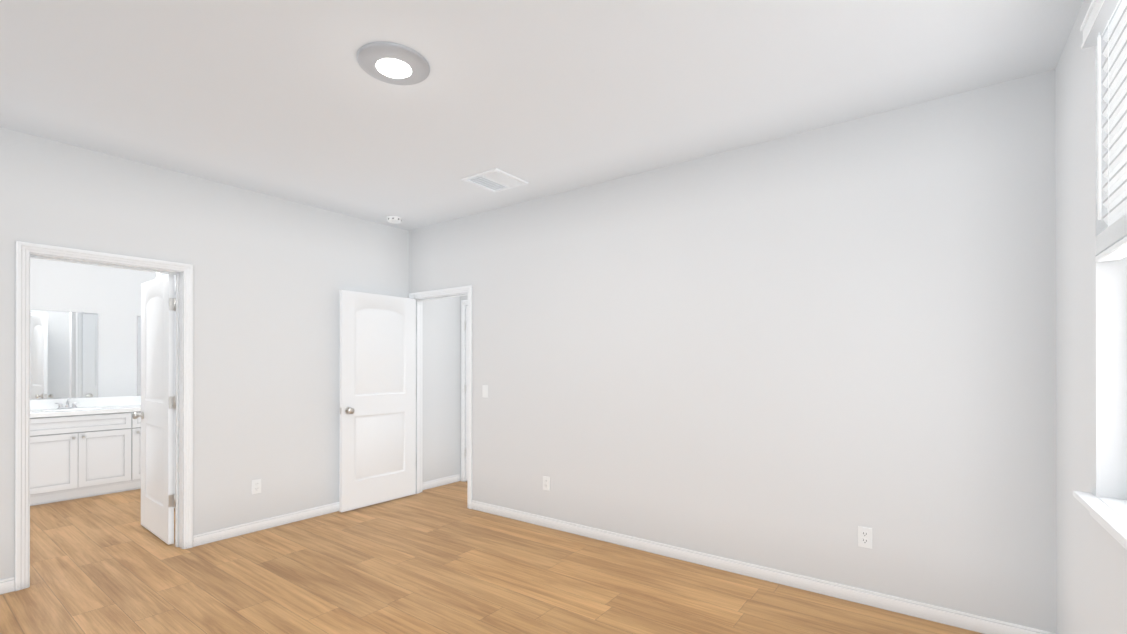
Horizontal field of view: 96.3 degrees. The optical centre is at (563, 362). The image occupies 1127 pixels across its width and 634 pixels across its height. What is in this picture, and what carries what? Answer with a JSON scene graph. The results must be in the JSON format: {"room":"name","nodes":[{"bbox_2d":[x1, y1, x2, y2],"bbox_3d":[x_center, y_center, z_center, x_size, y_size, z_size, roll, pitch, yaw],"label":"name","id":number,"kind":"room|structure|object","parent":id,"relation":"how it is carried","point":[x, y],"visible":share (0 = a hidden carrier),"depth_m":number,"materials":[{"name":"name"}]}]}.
{"room":"empty bedroom","nodes":[
{"label":"empty bedroom","id":0,"kind":"room"},
{"bbox_2d":[30,258,155,399],"bbox_3d":[-5.328,-0.008,5.333,0.115,2.740,3.820,0,0,36],"label":"wall","id":1,"kind":"structure","parent":0,"point":[110,297],"depth_m":5.59,"materials":[{"name":"paint"}]},
{"bbox_2d":[30,310,97,398],"bbox_3d":[-5.326,-0.084,5.232,0.008,0.922,0.750,0,0,36],"label":"mirror","id":2,"kind":"object","parent":1,"relation":"attached to","point":[63,354],"visible":0.54,"depth_m":5.32,"materials":[{"name":"silver metal"}]},
{"bbox_2d":[137,316,140,394],"bbox_3d":[-4.622,-0.081,6.191,0.008,0.922,0.950,0,0,36],"label":"mirror","id":3,"kind":"object","parent":1,"relation":"attached to","point":[138,355],"visible":0.08,"depth_m":5.82,"materials":[{"name":"silver metal"}]},
{"bbox_2d":[156,272,175,283],"bbox_3d":[-3.242,-0.009,5.142,0.115,2.740,1.430,0,0,36],"label":"wall","id":4,"kind":"structure","parent":0,"point":[158,275],"depth_m":4.58,"materials":[{"name":"paint"}]},
{"bbox_2d":[174,293,175,507],"bbox_3d":[-3.411,0.346,4.978,0.167,2.005,0.763,0,0,36],"label":"door frame","id":5,"kind":"structure","parent":4,"relation":"in","point":[174,389],"depth_m":4.68,"materials":[{"name":"white wood"}]},
{"bbox_2d":[0,127,460,579],"bbox_3d":[-2.569,-0.011,4.086,0.150,2.740,4.695,0,0,36],"label":"wall","id":6,"kind":"structure","parent":0,"point":[273,276],"depth_m":4.00,"materials":[{"name":"paint"}]},
{"bbox_2d":[0,577,14,594],"bbox_3d":[-3.538,1.314,2.626,0.012,0.083,0.930,0,0,36],"label":"baseboard","id":7,"kind":"structure","parent":6,"relation":"attached to","point":[7,585],"depth_m":2.97,"materials":[{"name":"white wood"}]},
{"bbox_2d":[15,241,193,590],"bbox_3d":[-3.062,0.316,3.412,0.184,2.082,0.895,0,0,36],"label":"door frame","id":8,"kind":"structure","parent":6,"relation":"attached to","point":[25,252],"depth_m":3.29,"materials":[{"name":"white wood"}]},
{"bbox_2d":[132,274,175,544],"bbox_3d":[-3.193,0.344,3.986,0.803,2.005,0.167,0,0,36],"label":"bathroom door","id":9,"kind":"structure","parent":6,"relation":"in","point":[158,402],"depth_m":3.90,"materials":[{"name":"white wood"}]},
{"bbox_2d":[252,479,260,493],"bbox_3d":[-2.477,0.999,4.075,0.007,0.115,0.070,0,0,36],"label":"outlet","id":10,"kind":"object","parent":6,"relation":"attached to","point":[256,486],"visible":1,"depth_m":4.07,"materials":[{"name":"white plastic"}]},
{"bbox_2d":[193,502,338,546],"bbox_3d":[-2.169,1.318,4.491,0.012,0.083,1.905,0,0,36],"label":"baseboard","id":11,"kind":"structure","parent":6,"relation":"attached to","point":[229,532],"depth_m":4.10,"materials":[{"name":"white wood"}]},
{"bbox_2d":[339,290,415,511],"bbox_3d":[-1.764,0.346,4.895,0.167,2.005,0.841,0,0,36],"label":"bedroom door","id":12,"kind":"structure","parent":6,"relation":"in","point":[377,452],"depth_m":4.83,"materials":[{"name":"white wood"}]},
{"bbox_2d":[422,474,460,489],"bbox_3d":[-1.360,1.321,5.594,0.012,0.083,0.572,0,0,36],"label":"baseboard","id":13,"kind":"structure","parent":6,"relation":"attached to","point":[454,478],"depth_m":5.59,"materials":[{"name":"white wood"}]},
{"bbox_2d":[461,295,467,299],"bbox_3d":[0.813,-0.011,4.446,4.877,2.740,0.115,0,0,36],"label":"wall","id":14,"kind":"structure","parent":0,"point":[465,297],"depth_m":5.81,"materials":[{"name":"paint"}]},
{"bbox_2d":[461,300,467,481],"bbox_3d":[-0.783,0.321,5.615,0.894,2.082,0.149,0,0,36],"label":"door frame","id":15,"kind":"structure","parent":14,"relation":"attached to","point":[464,303],"depth_m":5.80,"materials":[{"name":"white wood"}]},
{"bbox_2d":[465,306,467,480],"bbox_3d":[-0.809,0.348,5.585,0.773,2.005,0.167,0,0,36],"label":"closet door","id":16,"kind":"structure","parent":14,"relation":"in","point":[466,385],"depth_m":5.78,"materials":[{"name":"white wood"}]},
{"bbox_2d":[0,481,982,633],"bbox_3d":[-1.637,1.407,3.585,8.532,0.100,5.395,0,0,36],"label":"floor","id":17,"kind":"structure","parent":0,"point":[443,559],"depth_m":3.09,"materials":[{"name":"brown wood"}]},
{"bbox_2d":[30,395,140,505],"bbox_3d":[-4.801,0.865,5.446,0.597,0.994,2.480,0,0,36],"label":"bathroom vanity","id":18,"kind":"object","parent":17,"relation":"on","point":[78,456],"visible":0.35,"depth_m":5.07,"materials":[{"name":"paint"}]},
{"bbox_2d":[30,404,140,417],"bbox_3d":[-4.806,0.497,5.451,0.584,0.040,2.490,0,0,36],"label":"countertop","id":19,"kind":"structure","parent":18,"relation":"on","point":[82,411],"depth_m":5.14,"materials":[{"name":"white stone"}]},
{"bbox_2d":[0,0,1083,230],"bbox_3d":[-1.637,-1.433,3.592,8.532,0.100,5.395,0,0,36],"label":"ceiling","id":20,"kind":"structure","parent":0,"point":[290,100],"depth_m":2.48,"materials":[{"name":"paint"}]},
{"bbox_2d":[357,42,429,84],"bbox_3d":[-0.785,-1.370,2.337,0.320,0.032,0.320,0,0,36],"label":"recessed light","id":21,"kind":"object","parent":20,"relation":"in","point":[393,63],"visible":1,"depth_m":2.30,"materials":[{"name":"grey"}]},
{"bbox_2d":[387,216,401,223],"bbox_3d":[-1.612,-1.358,4.810,0.140,0.043,0.140,0,0,36],"label":"smoke detector","id":22,"kind":"object","parent":20,"relation":"attached to","point":[394,219],"visible":0.98,"depth_m":4.77,"materials":[{"name":"white plastic"}]},
{"bbox_2d":[461,168,528,192],"bbox_3d":[-0.517,-1.379,3.834,0.360,0.014,0.360,0,0,36],"label":"ceiling vent","id":23,"kind":"object","parent":20,"relation":"in","point":[495,180],"visible":1,"depth_m":3.82,"materials":[{"name":"white metal"}]},
{"bbox_2d":[409,70,1056,632],"bbox_3d":[0.390,-0.012,3.869,4.877,2.740,0.115,0,0,36],"label":"wall","id":24,"kind":"structure","parent":0,"point":[807,352],"depth_m":3.02,"materials":[{"name":"paint"}]},
{"bbox_2d":[409,285,471,508],"bbox_3d":[-1.194,0.320,5.030,0.934,2.082,0.149,0,0,36],"label":"door frame","id":25,"kind":"structure","parent":24,"relation":"attached to","point":[419,297],"depth_m":5.19,"materials":[{"name":"white wood"}]},
{"bbox_2d":[482,385,487,397],"bbox_3d":[-0.715,0.260,4.600,0.070,0.115,0.012,0,0,36],"label":"rocker light switch","id":26,"kind":"object","parent":24,"relation":"attached to","point":[484,391],"visible":1,"depth_m":4.60,"materials":[{"name":"white plastic"}]},
{"bbox_2d":[543,476,549,490],"bbox_3d":[-0.145,0.999,4.183,0.070,0.115,0.007,0,0,36],"label":"electrical outlet","id":27,"kind":"object","parent":24,"relation":"attached to","point":[546,482],"visible":1,"depth_m":4.18,"materials":[{"name":"white plastic"}]},
{"bbox_2d":[471,500,1047,633],"bbox_3d":[0.732,1.316,3.537,3.935,0.083,0.012,0,0,36],"label":"baseboard","id":28,"kind":"structure","parent":24,"relation":"attached to","point":[960,619],"depth_m":3.06,"materials":[{"name":"white wood"}]},
{"bbox_2d":[858,526,871,548],"bbox_3d":[1.693,0.981,2.834,0.070,0.115,0.007,0,0,36],"label":"electrical outlet","id":29,"kind":"object","parent":24,"relation":"attached to","point":[864,537],"visible":1,"depth_m":2.83,"materials":[{"name":"white plastic"}]},
{"bbox_2d":[1055,0,1126,633],"bbox_3d":[1.488,-0.018,1.109,0.160,2.740,4.695,0,0,36],"label":"wall","id":30,"kind":"structure","parent":0,"point":[1091,420],"depth_m":1.92,"materials":[{"name":"paint"}]},
{"bbox_2d":[1073,491,1126,549],"bbox_3d":[1.547,0.509,1.291,0.138,0.075,1.330,0,0,36],"label":"window sill","id":31,"kind":"structure","parent":30,"relation":"attached to","point":[1109,515],"depth_m":1.62,"materials":[{"name":"white wood"}]},
{"bbox_2d":[1080,0,1126,261],"bbox_3d":[1.542,-0.781,1.299,0.100,0.849,1.202,0,0,36],"label":"window blind","id":32,"kind":"object","parent":30,"relation":"attached to","point":[1106,20],"visible":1,"depth_m":1.67,"materials":[{"name":"white plastic"}]}
]}

